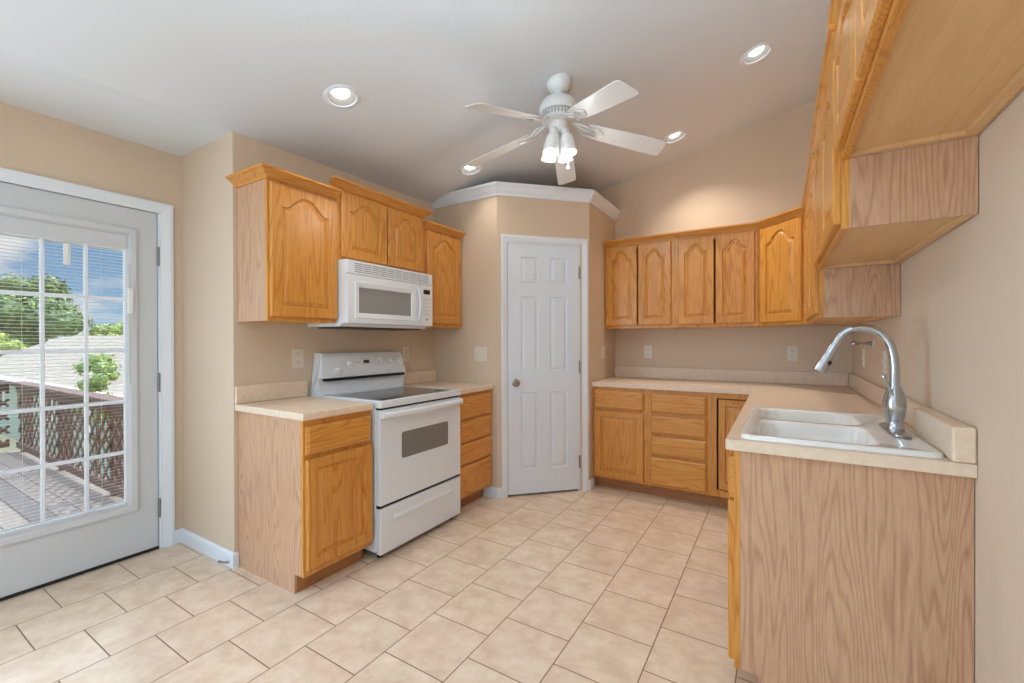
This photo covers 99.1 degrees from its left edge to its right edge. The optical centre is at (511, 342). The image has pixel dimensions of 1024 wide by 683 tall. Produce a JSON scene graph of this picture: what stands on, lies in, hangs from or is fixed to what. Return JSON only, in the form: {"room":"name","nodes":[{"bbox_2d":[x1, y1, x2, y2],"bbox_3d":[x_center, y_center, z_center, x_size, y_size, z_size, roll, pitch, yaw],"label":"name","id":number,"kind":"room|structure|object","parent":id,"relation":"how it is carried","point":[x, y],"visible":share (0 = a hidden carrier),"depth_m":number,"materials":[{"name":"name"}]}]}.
{"room":"kitchen","nodes":[
{"label":"kitchen","id":0,"kind":"room"},
{"bbox_2d":[0,102,182,529],"bbox_3d":[-3.417,0.024,0.717,0.120,2.487,4.880,0,0,31],"label":"wall","id":1,"kind":"structure","parent":0,"point":[31,142],"depth_m":2.46,"materials":[{"name":"beige paint"}]},
{"bbox_2d":[0,182,160,601],"bbox_3d":[-2.378,0.237,2.330,0.076,2.046,0.820,0,0,31],"label":"door","id":2,"kind":"structure","parent":1,"relation":"in","point":[45,552],"depth_m":2.40,"materials":[{"name":"grey paint"}]},
{"bbox_2d":[0,233,123,531],"bbox_3d":[-2.401,0.193,2.337,0.016,1.483,0.499,0,0,31],"label":"blind","id":3,"kind":"object","parent":2,"relation":"attached to","point":[66,260],"depth_m":2.32,"materials":[{"name":"white plastic"}]},
{"bbox_2d":[0,231,126,533],"bbox_3d":[-2.381,0.195,2.325,0.014,1.487,0.511,0,0,31],"label":"grille","id":4,"kind":"object","parent":2,"relation":"attached to","point":[67,241],"depth_m":2.33,"materials":[{"name":"white paint"}]},
{"bbox_2d":[0,167,174,548],"bbox_3d":[-2.411,0.205,2.342,0.140,2.110,0.956,0,0,31],"label":"door frame","id":5,"kind":"structure","parent":1,"relation":"attached to","point":[165,271],"depth_m":2.67,"materials":[{"name":"white paint"}]},
{"bbox_2d":[175,528,238,568],"bbox_3d":[-2.271,1.220,1.860,0.640,0.083,1.777,0,0,31],"label":"baseboard","id":6,"kind":"structure","parent":1,"relation":"attached to","point":[217,552],"depth_m":2.58,"materials":[{"name":"white paint"}]},
{"bbox_2d":[181,132,255,552],"bbox_3d":[-1.845,0.014,2.686,0.747,2.487,0.120,0,0,31],"label":"wall","id":7,"kind":"structure","parent":0,"point":[219,351],"depth_m":2.56,"materials":[{"name":"beige paint"}]},
{"bbox_2d":[255,140,433,395],"bbox_3d":[-0.791,-0.023,3.807,0.120,2.549,2.892,0,0,31],"label":"wall","id":8,"kind":"structure","parent":0,"point":[275,342],"depth_m":2.86,"materials":[{"name":"beige paint"}]},
{"bbox_2d":[235,380,307,403],"bbox_3d":[-1.432,0.292,2.622,0.021,0.102,0.436,0,0,31],"label":"backsplash","id":9,"kind":"structure","parent":8,"relation":"attached to","point":[279,390],"depth_m":2.59,"materials":[{"name":"beige laminate"}]},
{"bbox_2d":[225,162,341,323],"bbox_3d":[-1.298,-0.518,2.512,0.362,0.800,0.477,0,0,31],"label":"upper cabinet","id":10,"kind":"object","parent":8,"relation":"attached to","point":[287,221],"visible":1,"depth_m":2.40,"materials":[{"name":"brown wood"}]},
{"bbox_2d":[292,348,303,367],"bbox_3d":[-1.355,0.096,2.761,0.009,0.120,0.076,0,0,31],"label":"wall outlet","id":11,"kind":"object","parent":8,"relation":"attached to","point":[297,354],"visible":1,"depth_m":2.76,"materials":[{"name":"beige plastic"}]},
{"bbox_2d":[330,176,432,272],"bbox_3d":[-0.976,-0.750,3.046,0.356,0.486,0.858,0,0,31],"label":"upper cabinet","id":12,"kind":"object","parent":8,"relation":"attached to","point":[374,227],"visible":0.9,"depth_m":2.91,"materials":[{"name":"brown wood"}]},
{"bbox_2d":[308,259,431,330],"bbox_3d":[-0.940,-0.299,3.022,0.436,0.412,0.752,0,0,31],"label":"microwave","id":13,"kind":"object","parent":12,"relation":"attached to","point":[370,296],"visible":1,"depth_m":2.84,"materials":[{"name":"white plastic"}]},
{"bbox_2d":[402,347,408,361],"bbox_3d":[-0.865,0.093,3.561,0.009,0.120,0.076,0,0,31],"label":"wall outlet","id":14,"kind":"object","parent":8,"relation":"attached to","point":[405,350],"visible":0.94,"depth_m":3.55,"materials":[{"name":"beige plastic"}]},
{"bbox_2d":[404,369,435,384],"bbox_3d":[-0.799,0.287,3.657,0.021,0.102,0.458,0,0,31],"label":"backsplash","id":15,"kind":"structure","parent":8,"relation":"attached to","point":[411,377],"depth_m":3.67,"materials":[{"name":"beige laminate"}]},
{"bbox_2d":[423,220,465,328],"bbox_3d":[-0.648,-0.523,3.581,0.356,0.800,0.492,0,0,31],"label":"upper cabinet","id":16,"kind":"object","parent":8,"relation":"attached to","point":[441,243],"visible":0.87,"depth_m":3.48,"materials":[{"name":"brown wood"}]},
{"bbox_2d":[0,485,757,682],"bbox_3d":[-0.977,1.336,0.995,3.852,0.150,7.892,0,0,31],"label":"floor","id":17,"kind":"structure","parent":0,"point":[602,584],"depth_m":2.04,"materials":[{"name":"tile"}]},
{"bbox_2d":[238,410,372,593],"bbox_3d":[-1.166,0.819,2.472,0.629,0.875,0.418,0,0,31],"label":"base cabinet","id":18,"kind":"object","parent":17,"relation":"on","point":[305,488],"visible":0.89,"depth_m":2.29,"materials":[{"name":"brown wood"}]},
{"bbox_2d":[235,380,373,420],"bbox_3d":[-1.170,0.310,2.462,0.636,0.140,0.436,0,0,31],"label":"countertop","id":19,"kind":"structure","parent":18,"relation":"on","point":[287,400],"depth_m":2.46,"materials":[{"name":"beige laminate"}]},
{"bbox_2d":[310,351,462,557],"bbox_3d":[-0.819,0.659,2.962,0.704,1.190,0.742,0,0,31],"label":"range","id":20,"kind":"object","parent":17,"relation":"on","point":[415,430],"visible":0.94,"depth_m":2.80,"materials":[{"name":"white metal"}]},
{"bbox_2d":[318,385,460,408],"bbox_3d":[-0.805,0.353,2.953,0.588,0.042,0.742,0,0,31],"label":"cooktop","id":21,"kind":"object","parent":20,"relation":"in","point":[382,396],"depth_m":2.84,"materials":[{"name":"ceramic"}]},
{"bbox_2d":[376,397,462,506],"bbox_3d":[-0.553,0.662,2.800,0.082,0.551,0.738,0,0,31],"label":"oven","id":22,"kind":"object","parent":20,"relation":"in","point":[418,442],"depth_m":2.73,"materials":[{"name":"white metal"}]},
{"bbox_2d":[459,390,490,506],"bbox_3d":[-0.538,0.815,3.499,0.629,0.875,0.457,0,0,31],"label":"base cabinet","id":23,"kind":"object","parent":17,"relation":"on","point":[475,410],"visible":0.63,"depth_m":3.33,"materials":[{"name":"brown wood"}]},
{"bbox_2d":[404,369,493,393],"bbox_3d":[-0.537,0.306,3.496,0.636,0.140,0.458,0,0,31],"label":"countertop","id":24,"kind":"structure","parent":23,"relation":"on","point":[425,378],"depth_m":3.54,"materials":[{"name":"beige laminate"}]},
{"bbox_2d":[593,386,649,494],"bbox_3d":[1.048,0.809,3.892,0.461,0.875,0.629,0,0,31],"label":"base cabinet","id":25,"kind":"object","parent":17,"relation":"on","point":[619,414],"visible":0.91,"depth_m":3.63,"materials":[{"name":"brown wood"}]},
{"bbox_2d":[647,389,712,505],"bbox_3d":[1.449,0.809,3.647,0.475,0.875,0.629,0,0,31],"label":"base cabinet","id":26,"kind":"object","parent":17,"relation":"on","point":[679,423],"visible":0.94,"depth_m":3.38,"materials":[{"name":"brown wood"}]},
{"bbox_2d":[712,393,748,507],"bbox_3d":[1.969,0.809,3.176,0.901,0.875,0.888,0,0,31],"label":"base cabinet","id":27,"kind":"object","parent":17,"relation":"on","point":[726,408],"visible":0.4,"depth_m":3.24,"materials":[{"name":"brown wood"}]},
{"bbox_2d":[728,450,973,682],"bbox_3d":[1.446,0.814,2.062,0.629,0.875,1.555,0,0,31],"label":"base cabinet","id":28,"kind":"object","parent":17,"relation":"on","point":[838,572],"visible":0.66,"depth_m":1.38,"materials":[{"name":"brown wood"}]},
{"bbox_2d":[592,366,976,477],"bbox_3d":[1.156,0.304,2.748,1.841,0.140,2.466,0,0,31],"label":"countertop","id":29,"kind":"structure","parent":28,"relation":"on","point":[820,391],"depth_m":2.37,"materials":[{"name":"beige laminate"}]},
{"bbox_2d":[740,407,944,458],"bbox_3d":[1.245,0.415,1.746,0.540,0.190,0.796,0,0,31],"label":"sink","id":30,"kind":"object","parent":29,"relation":"in","point":[828,429],"visible":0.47,"depth_m":1.72,"materials":[{"name":"white ceramic"}]},
{"bbox_2d":[813,324,912,437],"bbox_3d":[1.306,0.125,1.649,0.282,0.392,0.250,0,0,31],"label":"faucet","id":31,"kind":"object","parent":29,"relation":"on","point":[894,404],"visible":1,"depth_m":1.59,"materials":[{"name":"silver metal"}]},
{"bbox_2d":[0,0,829,203],"bbox_3d":[-1.005,-1.564,0.999,3.902,0.986,7.892,0,0,31],"label":"ceiling","id":32,"kind":"structure","parent":0,"point":[259,70],"depth_m":2.33,"materials":[{"name":"white paint"}]},
{"bbox_2d":[323,84,360,108],"bbox_3d":[-0.915,-1.361,2.349,0.188,0.128,0.192,0,0,41],"label":"recessed light","id":33,"kind":"object","parent":32,"relation":"in","point":[343,96],"visible":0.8,"depth_m":2.36,"materials":[{"name":"white paint"}]},
{"bbox_2d":[459,164,482,175],"bbox_3d":[-0.318,-1.385,3.380,0.188,0.128,0.192,0,0,41],"label":"recessed light","id":34,"kind":"object","parent":32,"relation":"in","point":[464,170],"visible":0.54,"depth_m":3.43,"materials":[{"name":"white paint"}]},
{"bbox_2d":[465,73,665,184],"bbox_3d":[0.237,-1.296,2.618,1.232,0.543,1.292,0,0,31],"label":"ceiling fan","id":35,"kind":"object","parent":32,"relation":"hanging from","point":[559,110],"visible":1,"depth_m":2.54,"materials":[{"name":"white metal"}]},
{"bbox_2d":[663,130,686,143],"bbox_3d":[1.329,-1.716,3.556,0.188,0.128,0.192,0,0,41],"label":"recessed light","id":36,"kind":"object","parent":32,"relation":"in","point":[676,136],"visible":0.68,"depth_m":3.58,"materials":[{"name":"white paint"}]},
{"bbox_2d":[740,42,774,65],"bbox_3d":[1.530,-1.841,2.724,0.188,0.128,0.192,0,0,41],"label":"recessed light","id":37,"kind":"object","parent":32,"relation":"in","point":[761,51],"visible":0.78,"depth_m":2.74,"materials":[{"name":"white paint"}]},
{"bbox_2d":[434,196,496,487],"bbox_3d":[-0.378,0.001,3.726,0.668,2.500,0.100,0,0,31],"label":"wall","id":38,"kind":"structure","parent":0,"point":[454,348],"depth_m":3.62,"materials":[{"name":"beige paint"}]},
{"bbox_2d":[475,347,486,361],"bbox_3d":[-0.260,0.093,3.586,0.124,0.120,0.016,0,0,31],"label":"light switch","id":39,"kind":"object","parent":38,"relation":"attached to","point":[480,352],"visible":1,"depth_m":3.58,"materials":[{"name":"beige plastic"}]},
{"bbox_2d":[484,486,501,498],"bbox_3d":[-0.155,1.210,3.542,0.160,0.083,0.036,0,0,31],"label":"baseboard","id":40,"kind":"structure","parent":38,"relation":"attached to","point":[489,491],"depth_m":3.52,"materials":[{"name":"white paint"}]},
{"bbox_2d":[497,196,589,490],"bbox_3d":[0.256,0.000,3.651,0.798,2.500,0.100,0,0,-14],"label":"wall","id":41,"kind":"structure","parent":0,"point":[515,215],"depth_m":3.59,"materials":[{"name":"beige paint"}]},
{"bbox_2d":[432,181,620,220],"bbox_3d":[0.224,-1.232,3.804,1.831,0.093,0.536,0,0,-14],"label":"trim","id":42,"kind":"structure","parent":41,"relation":"attached to","point":[496,188],"depth_m":3.60,"materials":[{"name":"white paint"}]},
{"bbox_2d":[507,243,580,494],"bbox_3d":[0.275,0.212,3.583,0.623,2.040,0.104,0,0,-14],"label":"door","id":43,"kind":"structure","parent":41,"relation":"in","point":[543,280],"depth_m":3.60,"materials":[{"name":"white paint"}]},
{"bbox_2d":[501,234,587,497],"bbox_3d":[0.266,0.189,3.645,0.746,2.122,0.118,0,0,-14],"label":"door frame","id":44,"kind":"structure","parent":41,"relation":"attached to","point":[521,239],"depth_m":3.59,"materials":[{"name":"white paint"}]},
{"bbox_2d":[589,203,614,485],"bbox_3d":[0.792,-0.003,4.014,0.100,2.500,0.685,0,0,31],"label":"wall","id":45,"kind":"structure","parent":0,"point":[601,226],"depth_m":3.86,"materials":[{"name":"beige paint"}]},
{"bbox_2d":[588,478,593,490],"bbox_3d":[0.673,1.207,3.722,0.025,0.083,0.094,0,0,31],"label":"baseboard","id":46,"kind":"structure","parent":45,"relation":"attached to","point":[590,482],"depth_m":3.70,"materials":[{"name":"white paint"}]},
{"bbox_2d":[602,346,604,358],"bbox_3d":[0.840,0.087,3.980,0.016,0.120,0.076,0,0,31],"label":"light switch","id":47,"kind":"object","parent":45,"relation":"attached to","point":[603,347],"visible":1,"depth_m":3.97,"materials":[{"name":"beige plastic"}]},
{"bbox_2d":[599,99,851,372],"bbox_3d":[1.347,-0.397,4.145,3.175,3.286,0.120,0,0,31],"label":"wall","id":48,"kind":"structure","parent":0,"point":[758,172],"depth_m":3.75,"materials":[{"name":"beige paint"}]},
{"bbox_2d":[603,232,680,329],"bbox_3d":[1.185,-0.528,3.968,0.615,0.800,0.345,0,0,31],"label":"upper cabinet","id":49,"kind":"object","parent":48,"relation":"attached to","point":[639,271],"visible":0.97,"depth_m":3.83,"materials":[{"name":"brown wood"}]},
{"bbox_2d":[644,345,651,357],"bbox_3d":[1.282,0.084,4.110,0.076,0.120,0.009,0,0,31],"label":"wall outlet","id":50,"kind":"object","parent":48,"relation":"attached to","point":[647,348],"visible":1,"depth_m":4.11,"materials":[{"name":"beige plastic"}]},
{"bbox_2d":[674,222,759,328],"bbox_3d":[1.710,-0.529,3.647,0.614,0.800,0.345,0,0,31],"label":"upper cabinet","id":51,"kind":"object","parent":48,"relation":"attached to","point":[716,268],"visible":1,"depth_m":3.51,"materials":[{"name":"brown wood"}]},
{"bbox_2d":[615,366,847,385],"bbox_3d":[1.785,0.280,3.796,1.819,0.102,0.021,0,0,31],"label":"backsplash","id":52,"kind":"structure","parent":48,"relation":"attached to","point":[758,376],"depth_m":3.70,"materials":[{"name":"beige laminate"}]},
{"bbox_2d":[787,346,797,360],"bbox_3d":[2.258,0.085,3.513,0.076,0.120,0.009,0,0,31],"label":"wall outlet","id":53,"kind":"object","parent":48,"relation":"attached to","point":[792,351],"visible":1,"depth_m":3.51,"materials":[{"name":"beige plastic"}]},
{"bbox_2d":[755,206,858,326],"bbox_3d":[2.143,-0.528,3.210,0.638,0.800,0.638,0,0,31],"label":"upper cabinet","id":54,"kind":"object","parent":48,"relation":"attached to","point":[781,237],"visible":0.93,"depth_m":3.14,"materials":[{"name":"brown wood"}]},
{"bbox_2d":[852,90,1023,682],"bbox_3d":[0.628,-0.372,0.005,0.120,3.265,7.892,0,0,31],"label":"wall","id":55,"kind":"structure","parent":0,"point":[958,334],"depth_m":1.16,"materials":[{"name":"beige paint"}]},
{"bbox_2d":[801,151,900,323],"bbox_3d":[1.868,-0.535,2.477,0.340,0.818,0.956,0,0,31],"label":"upper cabinet","id":56,"kind":"object","parent":55,"relation":"attached to","point":[859,294],"visible":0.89,"depth_m":2.10,"materials":[{"name":"brown wood"}]},
{"bbox_2d":[850,340,873,345],"bbox_3d":[2.085,0.004,2.602,0.106,0.036,0.060,0,0,31],"label":"towel holder","id":57,"kind":"object","parent":55,"relation":"attached to","point":[853,343],"visible":1,"depth_m":2.59,"materials":[{"name":"silver metal"}]},
{"bbox_2d":[862,348,864,366],"bbox_3d":[2.291,0.097,2.847,0.009,0.120,0.076,0,0,31],"label":"wall outlet","id":58,"kind":"object","parent":55,"relation":"attached to","point":[863,349],"visible":1,"depth_m":2.82,"materials":[{"name":"beige plastic"}]},
{"bbox_2d":[882,350,885,373],"bbox_3d":[1.947,0.100,2.284,0.009,0.120,0.076,0,0,31],"label":"wall outlet","id":59,"kind":"object","parent":55,"relation":"attached to","point":[883,351],"visible":1,"depth_m":2.27,"materials":[{"name":"beige plastic"}]},
{"bbox_2d":[848,373,928,426],"bbox_3d":[2.050,0.284,2.465,0.021,0.102,2.016,0,0,31],"label":"backsplash","id":60,"kind":"structure","parent":55,"relation":"attached to","point":[872,391],"depth_m":2.41,"materials":[{"name":"beige laminate"}]},
{"bbox_2d":[809,23,977,268],"bbox_3d":[1.382,-0.675,1.682,0.340,0.632,0.979,0,0,31],"label":"upper cabinet","id":61,"kind":"object","parent":55,"relation":"attached to","point":[887,207],"visible":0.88,"depth_m":1.35,"materials":[{"name":"brown wood"}]},
{"bbox_2d":[827,0,1023,159],"bbox_3d":[0.905,-0.794,0.904,0.340,0.446,0.918,0,0,31],"label":"upper cabinet","id":62,"kind":"object","parent":55,"relation":"attached to","point":[909,73],"visible":1,"depth_m":0.96,"materials":[{"name":"brown wood"}]},
{"bbox_2d":[913,408,976,463],"bbox_3d":[1.387,0.289,1.411,0.051,0.102,0.428,0,0,31],"label":"backsplash","id":63,"kind":"structure","parent":55,"relation":"attached to","point":[957,440],"depth_m":1.29,"materials":[{"name":"beige laminate"}]},
{"label":"outside","id":64,"kind":"structure","parent":0,"visible":0},
{"bbox_2d":[0,447,123,529],"bbox_3d":[-5.062,1.405,2.940,4.998,0.040,3.544,0,0,31],"label":"floor","id":65,"kind":"structure","parent":64,"point":[6,463],"depth_m":3.99,"materials":[{"name":"grey wood"}]},
{"bbox_2d":[0,381,12,447],"bbox_3d":[-7.267,0.942,4.144,0.180,0.888,3.360,0,0,31],"label":"deck railing","id":66,"kind":"object","parent":65,"relation":"on","point":[5,389],"visible":0.81,"depth_m":5.51,"materials":[{"name":"brown wood"}]},
{"bbox_2d":[9,381,123,498],"bbox_3d":[-4.221,0.934,4.303,4.810,0.888,0.180,0,0,31],"label":"deck railing","id":67,"kind":"object","parent":65,"relation":"on","point":[64,452],"visible":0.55,"depth_m":4.40,"materials":[{"name":"brown wood"}]},
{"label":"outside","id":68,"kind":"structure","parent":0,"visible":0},
{"bbox_2d":[0,434,20,452],"bbox_3d":[-22.289,4.332,26.895,59.100,0.200,100.000,0,0,31],"label":"ground","id":69,"kind":"structure","parent":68,"point":[3,437],"depth_m":18.25,"materials":[{"name":"green plant"}]},
{"bbox_2d":[0,332,27,355],"bbox_3d":[-32.252,1.741,27.566,2.666,5.032,2.707,0,0,31],"label":"bush","id":70,"kind":"object","parent":69,"relation":"on","point":[3,346],"visible":0.51,"depth_m":27.38,"materials":[{"name":"green plant"}]},
{"bbox_2d":[0,272,95,347],"bbox_3d":[-35.572,-0.562,32.545,7.578,9.630,6.965,0,0,31],"label":"tree","id":71,"kind":"object","parent":69,"relation":"on","point":[24,336],"visible":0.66,"depth_m":31.34,"materials":[{"name":"green plant"}]},
{"bbox_2d":[0,335,122,478],"bbox_3d":[-16.045,1.930,19.475,26.500,4.620,7.720,0,0,31],"label":"house","id":72,"kind":"structure","parent":69,"relation":"on","point":[109,339],"depth_m":18.66,"materials":[{"name":"white"}]},
{"bbox_2d":[71,353,121,470],"bbox_3d":[-9.361,2.218,9.854,1.424,4.072,1.491,0,0,31],"label":"shrub","id":73,"kind":"object","parent":69,"relation":"on","point":[111,367],"visible":0.45,"depth_m":9.68,"materials":[{"name":"green plant"}]},
{"bbox_2d":[88,321,122,335],"bbox_3d":[-33.138,1.148,36.799,4.480,6.169,4.482,0,0,31],"label":"tree","id":74,"kind":"object","parent":69,"relation":"on","point":[98,328],"visible":0.22,"depth_m":35.94,"materials":[{"name":"green plant"}]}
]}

